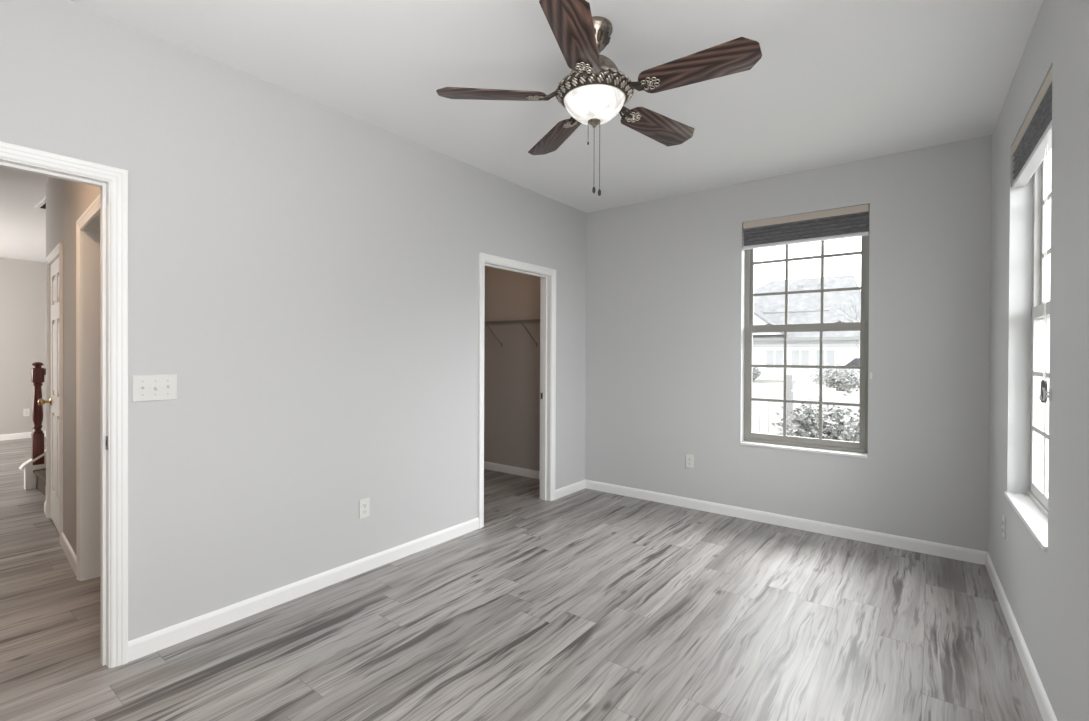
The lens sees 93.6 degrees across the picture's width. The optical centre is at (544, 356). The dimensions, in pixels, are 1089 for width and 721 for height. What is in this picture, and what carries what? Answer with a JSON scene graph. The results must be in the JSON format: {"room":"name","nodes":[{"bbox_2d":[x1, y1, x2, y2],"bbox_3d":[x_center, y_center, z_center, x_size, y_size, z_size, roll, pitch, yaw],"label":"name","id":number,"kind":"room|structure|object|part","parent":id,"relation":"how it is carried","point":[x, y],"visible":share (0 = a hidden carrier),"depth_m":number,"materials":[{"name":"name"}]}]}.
{"room":"empty bedroom","nodes":[
{"label":"empty bedroom","id":0,"kind":"room"},
{"bbox_2d":[0,258,45,434],"bbox_3d":[-8.130,-0.114,7.765,0.120,2.740,6.100,0,0,37],"label":"wall","id":1,"kind":"structure","parent":0,"point":[22,282],"depth_m":7.82,"materials":[{"name":"grey paint"}]},
{"bbox_2d":[0,431,45,440],"bbox_3d":[-8.052,1.211,7.772,0.013,0.090,6.000,0,0,37],"label":"baseboard","id":2,"kind":"structure","parent":1,"relation":"attached to","point":[27,434],"depth_m":7.78,"materials":[{"name":"white paint"}]},
{"bbox_2d":[23,408,29,415],"bbox_3d":[-7.973,0.856,7.874,0.009,0.115,0.070,0,0,37],"label":"wall outlet","id":3,"kind":"object","parent":1,"relation":"attached to","point":[26,412],"visible":1,"depth_m":7.87,"materials":[{"name":"white plastic"}]},
{"bbox_2d":[46,177,99,554],"bbox_3d":[-2.998,-0.067,3.322,3.048,2.740,0.116,1,0,41],"label":"wall","id":4,"kind":"structure","parent":0,"point":[66,201],"depth_m":3.36,"materials":[{"name":"grey paint"}]},
{"bbox_2d":[38,257,58,531],"bbox_3d":[-3.682,0.279,3.827,0.764,2.017,0.112,1,0,41],"label":"door","id":5,"kind":"structure","parent":4,"relation":"in","point":[54,400],"depth_m":3.91,"materials":[{"name":"white paint"}]},
{"bbox_3d":[-3.934,0.355,4.026,0.066,0.066,0.077,1,0,41],"label":"knob","id":6,"kind":"part","parent":5,"relation":"part of","materials":[{"name":"gold metal"}]},
{"bbox_3d":[-3.777,-0.514,3.960,0.224,0.220,0.027,1,0,41],"label":"panel","id":7,"kind":"part","parent":5,"relation":"part of","materials":[{"name":"white paint"}]},
{"bbox_3d":[-3.780,0.006,3.963,0.224,0.580,0.027,1,0,41],"label":"panel","id":8,"kind":"part","parent":5,"relation":"part of","materials":[{"name":"white paint"}]},
{"bbox_3d":[-3.783,0.746,3.967,0.224,0.620,0.027,1,0,41],"label":"panel","id":9,"kind":"part","parent":5,"relation":"part of","materials":[{"name":"white paint"}]},
{"bbox_3d":[-3.537,0.009,3.749,0.224,0.580,0.027,1,0,41],"label":"panel","id":10,"kind":"part","parent":5,"relation":"part of","materials":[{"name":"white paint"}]},
{"bbox_3d":[-3.541,0.748,3.753,0.224,0.620,0.027,1,0,41],"label":"panel","id":11,"kind":"part","parent":5,"relation":"part of","materials":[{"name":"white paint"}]},
{"bbox_2d":[46,242,62,543],"bbox_3d":[-3.641,0.251,3.878,0.887,2.092,0.133,1,0,41],"label":"door frame","id":12,"kind":"structure","parent":4,"relation":"attached to","point":[58,250],"depth_m":3.97,"materials":[{"name":"white paint"}]},
{"bbox_2d":[44,501,75,574],"bbox_3d":[-3.467,1.257,3.653,1.925,0.085,0.013,1,0,41],"label":"baseboard","id":13,"kind":"structure","parent":4,"relation":"attached to","point":[69,553],"depth_m":3.30,"materials":[{"name":"white paint"}]},
{"bbox_2d":[76,194,99,580],"bbox_3d":[-2.373,0.258,2.759,0.884,2.102,0.133,1,0,41],"label":"door frame","id":14,"kind":"structure","parent":4,"relation":"attached to","point":[90,232],"depth_m":2.99,"materials":[{"name":"white paint"}]},
{"bbox_2d":[0,0,585,640],"bbox_3d":[-1.106,-0.058,3.207,0.120,2.740,4.850,0,0,37],"label":"wall","id":15,"kind":"structure","parent":0,"point":[305,271],"depth_m":2.69,"materials":[{"name":"grey paint"}]},
{"bbox_2d":[0,141,127,667],"bbox_3d":[-2.125,0.259,1.856,0.138,2.112,0.948,0,0,37],"label":"door frame","id":16,"kind":"structure","parent":15,"relation":"attached to","point":[118,178],"depth_m":2.17,"materials":[{"name":"white paint"}]},
{"bbox_2d":[132,374,176,401],"bbox_3d":[-1.727,0.138,2.273,0.026,0.116,0.164,0,0,37],"label":"switch plate","id":17,"kind":"object","parent":15,"relation":"attached to","point":[163,386],"visible":1,"depth_m":2.27,"materials":[{"name":"white plastic"}]},
{"bbox_2d":[128,479,585,661],"bbox_3d":[-1.059,1.270,3.174,0.013,0.085,4.850,0,0,37],"label":"baseboard","id":18,"kind":"structure","parent":15,"relation":"attached to","point":[153,642],"depth_m":2.75,"materials":[{"name":"white paint"}]},
{"bbox_2d":[359,498,369,518],"bbox_3d":[-1.098,0.925,3.122,0.009,0.115,0.070,0,0,37],"label":"wall outlet","id":19,"kind":"object","parent":15,"relation":"attached to","point":[364,504],"visible":1,"depth_m":3.12,"materials":[{"name":"white plastic"}]},
{"bbox_2d":[478,252,555,528],"bbox_3d":[-0.247,0.258,4.324,0.138,2.104,0.985,0,0,37],"label":"door frame","id":20,"kind":"structure","parent":15,"relation":"attached to","point":[483,257],"depth_m":4.64,"materials":[{"name":"white paint"}]},
{"bbox_2d":[0,437,1042,720],"bbox_3d":[-3.399,1.356,4.239,12.000,0.120,6.310,0,0,37],"label":"floor","id":21,"kind":"structure","parent":0,"point":[585,604],"depth_m":2.44,"materials":[{"name":"grey wood"}]},
{"bbox_2d":[19,362,45,495],"bbox_3d":[-4.303,0.463,5.075,1.125,1.650,1.150,0,0,37],"label":"staircase","id":22,"kind":"structure","parent":21,"relation":"on","point":[35,467],"depth_m":4.99,"materials":[{"name":"brown wood"}]},
{"bbox_3d":[-4.976,0.552,5.022,0.086,1.005,0.086,0,0,37],"label":"newel post","id":23,"kind":"part","parent":22,"relation":"part of","materials":[{"name":"red wood"}]},
{"bbox_2d":[0,0,1042,261],"bbox_3d":[-3.386,-1.518,4.223,12.000,0.150,6.310,0,0,37],"label":"ceiling","id":24,"kind":"structure","parent":0,"point":[833,82],"depth_m":2.56,"materials":[{"name":"white paint"}]},
{"bbox_2d":[35,197,45,209],"bbox_3d":[-4.545,-1.447,4.947,0.680,0.015,0.460,0,0,37],"label":"ceiling vent","id":25,"kind":"object","parent":24,"relation":"in","point":[42,205],"visible":0.2,"depth_m":4.89,"materials":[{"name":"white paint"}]},
{"bbox_2d":[436,0,761,195],"bbox_3d":[0.256,-1.055,2.190,1.257,0.722,1.285,0,0,37],"label":"ceiling fan","id":26,"kind":"object","parent":24,"relation":"hanging from","point":[595,90],"visible":1,"depth_m":2.08,"materials":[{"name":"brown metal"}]},
{"bbox_3d":[-0.222,-1.114,2.174,0.464,0.006,0.166,0,13,-4],"label":"fan blade","id":27,"kind":"part","parent":26,"relation":"part of","materials":[{"name":"brown wood"}]},
{"bbox_3d":[0.054,-1.115,2.608,0.166,0.006,0.464,-13,5,-21],"label":"fan blade","id":28,"kind":"part","parent":26,"relation":"part of","materials":[{"name":"brown wood"}]},
{"bbox_3d":[0.106,-1.110,1.778,0.166,0.006,0.464,13,4,14],"label":"fan blade","id":29,"kind":"part","parent":26,"relation":"part of","materials":[{"name":"brown wood"}]},
{"bbox_3d":[0.214,-1.068,2.202,0.262,0.108,0.262,0,0,37],"label":"lamp shade","id":30,"kind":"part","parent":26,"relation":"part of","materials":[{"name":"white glass"}]},
{"bbox_3d":[0.237,-0.870,2.203,0.003,0.300,0.004,0,0,37],"label":"pull chain","id":31,"kind":"part","parent":26,"relation":"part of","materials":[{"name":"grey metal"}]},
{"bbox_3d":[0.551,-1.112,2.481,0.464,0.006,0.166,0,-12,-40],"label":"fan blade","id":32,"kind":"part","parent":26,"relation":"part of","materials":[{"name":"brown wood"}]},
{"bbox_3d":[0.584,-1.109,1.968,0.464,0.006,0.166,0,-12,32],"label":"fan blade","id":33,"kind":"part","parent":26,"relation":"part of","materials":[{"name":"brown wood"}]},
{"bbox_2d":[484,135,991,551],"bbox_3d":[0.972,-0.057,4.768,5.097,2.740,0.150,0,0,37],"label":"wall","id":34,"kind":"structure","parent":0,"point":[665,277],"depth_m":4.08,"materials":[{"name":"grey paint"}]},
{"bbox_2d":[484,461,539,478],"bbox_3d":[-0.356,1.260,5.678,1.660,0.085,0.013,0,0,37],"label":"baseboard","id":35,"kind":"structure","parent":34,"relation":"attached to","point":[519,471],"depth_m":5.67,"materials":[{"name":"white paint"}]},
{"bbox_2d":[484,319,539,346],"bbox_3d":[-0.433,-0.245,5.567,1.630,0.276,0.279,0,0,37],"label":"wire shelf","id":36,"kind":"object","parent":34,"relation":"attached to","point":[522,322],"visible":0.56,"depth_m":5.46,"materials":[{"name":"grey"}]},
{"bbox_2d":[686,454,693,467],"bbox_3d":[1.263,0.909,4.449,0.070,0.115,0.009,0,0,37],"label":"wall outlet","id":37,"kind":"object","parent":34,"relation":"attached to","point":[689,458],"visible":1,"depth_m":4.45,"materials":[{"name":"white plastic"}]},
{"bbox_2d":[585,480,986,564],"bbox_3d":[1.618,1.277,4.177,3.034,0.085,0.013,0,0,37],"label":"baseboard","id":38,"kind":"structure","parent":34,"relation":"attached to","point":[900,542],"depth_m":3.88,"materials":[{"name":"white paint"}]},
{"bbox_2d":[740,209,869,457],"bbox_3d":[2.005,-0.188,3.974,0.884,1.820,0.162,0,0,37],"label":"window","id":39,"kind":"structure","parent":34,"relation":"in","point":[859,449],"depth_m":3.96,"materials":[{"name":"grey plastic"}]},
{"bbox_3d":[2.001,0.712,3.979,0.882,0.020,0.162,0,0,37],"label":"sill","id":40,"kind":"part","parent":39,"relation":"part of","materials":[{"name":"white"}]},
{"bbox_2d":[752,331,859,438],"bbox_3d":[2.016,0.215,3.994,0.762,0.830,0.010,0,0,37],"label":"grille","id":41,"kind":"object","parent":39,"relation":"attached to","point":[785,366],"depth_m":4.03,"materials":[{"name":"grey plastic"}]},
{"bbox_2d":[743,204,869,249],"bbox_3d":[1.989,-0.988,3.944,0.872,0.217,0.066,0,0,37],"label":"window shade","id":42,"kind":"object","parent":39,"relation":"attached to","point":[852,221],"visible":0.98,"depth_m":3.90,"materials":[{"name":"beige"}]},
{"bbox_3d":[1.986,-0.890,3.941,0.872,0.021,0.052,0,0,37],"label":"rail","id":43,"kind":"part","parent":42,"relation":"part of","materials":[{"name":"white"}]},
{"bbox_3d":[2.021,0.211,4.000,0.830,0.938,0.028,0,0,37],"label":"sash","id":44,"kind":"part","parent":39,"relation":"part of","materials":[{"name":"grey plastic"}]},
{"bbox_3d":[2.042,-0.633,4.018,0.830,0.875,0.026,0,0,37],"label":"sash","id":45,"kind":"part","parent":39,"relation":"part of","materials":[{"name":"grey plastic"}]},
{"bbox_2d":[753,241,860,323],"bbox_3d":[2.038,-0.640,4.012,0.762,0.789,0.010,0,0,37],"label":"grille","id":46,"kind":"object","parent":39,"relation":"attached to","point":[822,256],"depth_m":4.01,"materials":[{"name":"grey plastic"}]},
{"bbox_2d":[988,0,1088,720],"bbox_3d":[1.450,-0.035,1.173,0.151,2.740,5.000,0,0,35],"label":"wall","id":47,"kind":"structure","parent":0,"point":[1047,593],"depth_m":1.83,"materials":[{"name":"grey paint"}]},
{"bbox_2d":[1002,514,1005,538],"bbox_3d":[2.438,0.901,2.716,0.009,0.115,0.070,0,0,35],"label":"wall outlet","id":48,"kind":"object","parent":47,"relation":"attached to","point":[1004,517],"visible":1,"depth_m":2.69,"materials":[{"name":"white plastic"}]},
{"bbox_2d":[985,552,1056,720],"bbox_3d":[1.374,1.292,1.223,0.013,0.085,4.987,0,0,35],"label":"baseboard","id":49,"kind":"structure","parent":47,"relation":"attached to","point":[1047,713],"depth_m":2.23,"materials":[{"name":"white paint"}]},
{"bbox_2d":[1004,148,1051,551],"bbox_3d":[2.195,-0.182,2.232,0.162,1.810,0.940,0,0,35],"label":"window","id":50,"kind":"structure","parent":47,"relation":"in","point":[1032,507],"depth_m":2.54,"materials":[{"name":"grey plastic"}]},
{"bbox_3d":[2.191,0.713,2.237,0.162,0.020,0.938,0,0,35],"label":"sill","id":51,"kind":"part","parent":50,"relation":"part of","materials":[{"name":"white"}]},
{"bbox_2d":[1012,68,1051,402],"bbox_3d":[2.170,-0.449,2.249,0.066,1.276,0.928,0,0,35],"label":"window shade","id":52,"kind":"object","parent":50,"relation":"attached to","point":[1033,142],"visible":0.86,"depth_m":2.15,"materials":[{"name":"beige"}]},
{"bbox_3d":[2.168,-0.880,2.249,0.052,0.021,0.928,0,0,35],"label":"rail","id":53,"kind":"part","parent":52,"relation":"part of","materials":[{"name":"white"}]},
{"bbox_3d":[2.063,-0.392,2.112,0.003,0.990,0.010,0,0,35],"label":"lift cord","id":54,"kind":"part","parent":52,"relation":"part of","materials":[{"name":"grey plastic"}]},
{"bbox_3d":[2.045,-0.392,2.086,0.003,0.990,0.010,0,0,35],"label":"lift cord","id":55,"kind":"part","parent":52,"relation":"part of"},
{"bbox_3d":[2.231,-0.192,2.206,0.074,1.790,0.940,0,0,35],"label":"frame","id":56,"kind":"part","parent":50,"relation":"part of","materials":[{"name":"grey plastic"}]},
{"bbox_3d":[2.216,0.216,2.217,0.028,0.928,0.886,0,0,35],"label":"sash","id":57,"kind":"part","parent":50,"relation":"part of","materials":[{"name":"grey plastic"}]},
{"bbox_2d":[1033,315,1048,494],"bbox_3d":[2.211,0.221,2.221,0.010,0.820,0.818,0,0,35],"label":"grille","id":58,"kind":"object","parent":50,"relation":"attached to","point":[1037,374],"depth_m":2.54,"materials":[{"name":"grey plastic"}]},
{"bbox_3d":[2.244,-0.623,2.196,0.026,0.875,0.886,0,0,35],"label":"sash","id":59,"kind":"part","parent":50,"relation":"part of","materials":[{"name":"grey plastic"}]},
{"bbox_2d":[1042,192,1050,257],"bbox_3d":[2.238,-0.629,2.200,0.010,0.789,0.818,0,0,35],"label":"grille","id":60,"kind":"object","parent":50,"relation":"attached to","point":[1048,251],"depth_m":2.53,"materials":[{"name":"grey plastic"}]},
{"bbox_2d":[1042,388,1050,400],"bbox_3d":[1.842,0.138,1.877,0.022,0.049,0.016,0,0,35],"label":"cleat","id":61,"kind":"object","parent":47,"relation":"attached to","point":[1045,392],"visible":1,"depth_m":1.88,"materials":[{"name":"white plastic"}]},
{"label":"outside","id":62,"kind":"structure","parent":0,"visible":0},
{"bbox_2d":[752,380,859,430],"bbox_3d":[21.423,1.628,7.967,90.000,0.360,90.000,0,0,37],"label":"lawn","id":63,"kind":"structure","parent":62,"point":[766,389],"depth_m":22.37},
{"bbox_2d":[753,367,760,380],"bbox_3d":[11.055,0.875,27.170,0.867,0.931,0.913,0,0,37],"label":"shrub","id":64,"kind":"object","parent":63,"relation":"on","point":[756,372],"visible":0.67,"depth_m":27.01,"materials":[{"name":"grey plant"}]},
{"bbox_2d":[752,375,859,436],"bbox_3d":[3.600,1.012,8.959,3.520,1.420,0.100,0,0,37],"label":"fence","id":65,"kind":"object","parent":63,"relation":"on","point":[763,412],"visible":0.17,"depth_m":8.52,"materials":[{"name":"grey paint"}]},
{"bbox_3d":[3.139,1.213,9.312,2.362,0.930,0.022,0,0,37],"label":"fence panel","id":66,"kind":"part","parent":65,"relation":"part of","materials":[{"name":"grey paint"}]},
{"bbox_3d":[4.105,1.016,8.575,0.100,1.420,0.100,0,0,37],"label":"fence post","id":67,"kind":"part","parent":65,"relation":"part of","materials":[{"name":"grey"}]},
{"bbox_3d":[4.591,1.031,8.206,1.030,1.320,0.022,0,0,37],"label":"gate panel","id":68,"kind":"part","parent":65,"relation":"part of","materials":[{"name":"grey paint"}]},
{"bbox_2d":[753,275,860,381],"bbox_3d":[14.328,-1.742,31.984,12.220,6.050,9.350,0,0,37],"label":"house","id":69,"kind":"structure","parent":63,"relation":"on","point":[803,348],"depth_m":28.23,"materials":[{"name":"grey"}]},
{"bbox_2d":[772,390,858,441],"bbox_3d":[3.888,1.114,7.059,1.286,1.251,1.182,0,0,37],"label":"shrub","id":70,"kind":"object","parent":63,"relation":"on","point":[808,428],"visible":0.49,"depth_m":6.99,"materials":[{"name":"grey plant"}]},
{"bbox_2d":[810,361,859,394],"bbox_3d":[10.824,0.837,18.637,1.957,1.342,1.803,0,0,37],"label":"shrub","id":71,"kind":"object","parent":63,"relation":"on","point":[841,379],"visible":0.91,"depth_m":18.42,"materials":[{"name":"grey plant"}]},
{"bbox_2d":[824,356,859,383],"bbox_3d":[15.249,0.676,23.216,4.296,1.399,1.800,0,0,37],"label":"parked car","id":72,"kind":"object","parent":63,"relation":"on","point":[855,361],"visible":0.06,"depth_m":23.11,"materials":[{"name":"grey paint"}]},
{"bbox_2d":[830,292,860,349],"bbox_3d":[13.857,-0.646,21.248,2.453,4.156,2.895,0,0,-27],"label":"bare tree","id":73,"kind":"object","parent":63,"relation":"on","point":[844,311],"visible":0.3,"depth_m":21.62,"materials":[{"name":"grey plant"}]}
]}

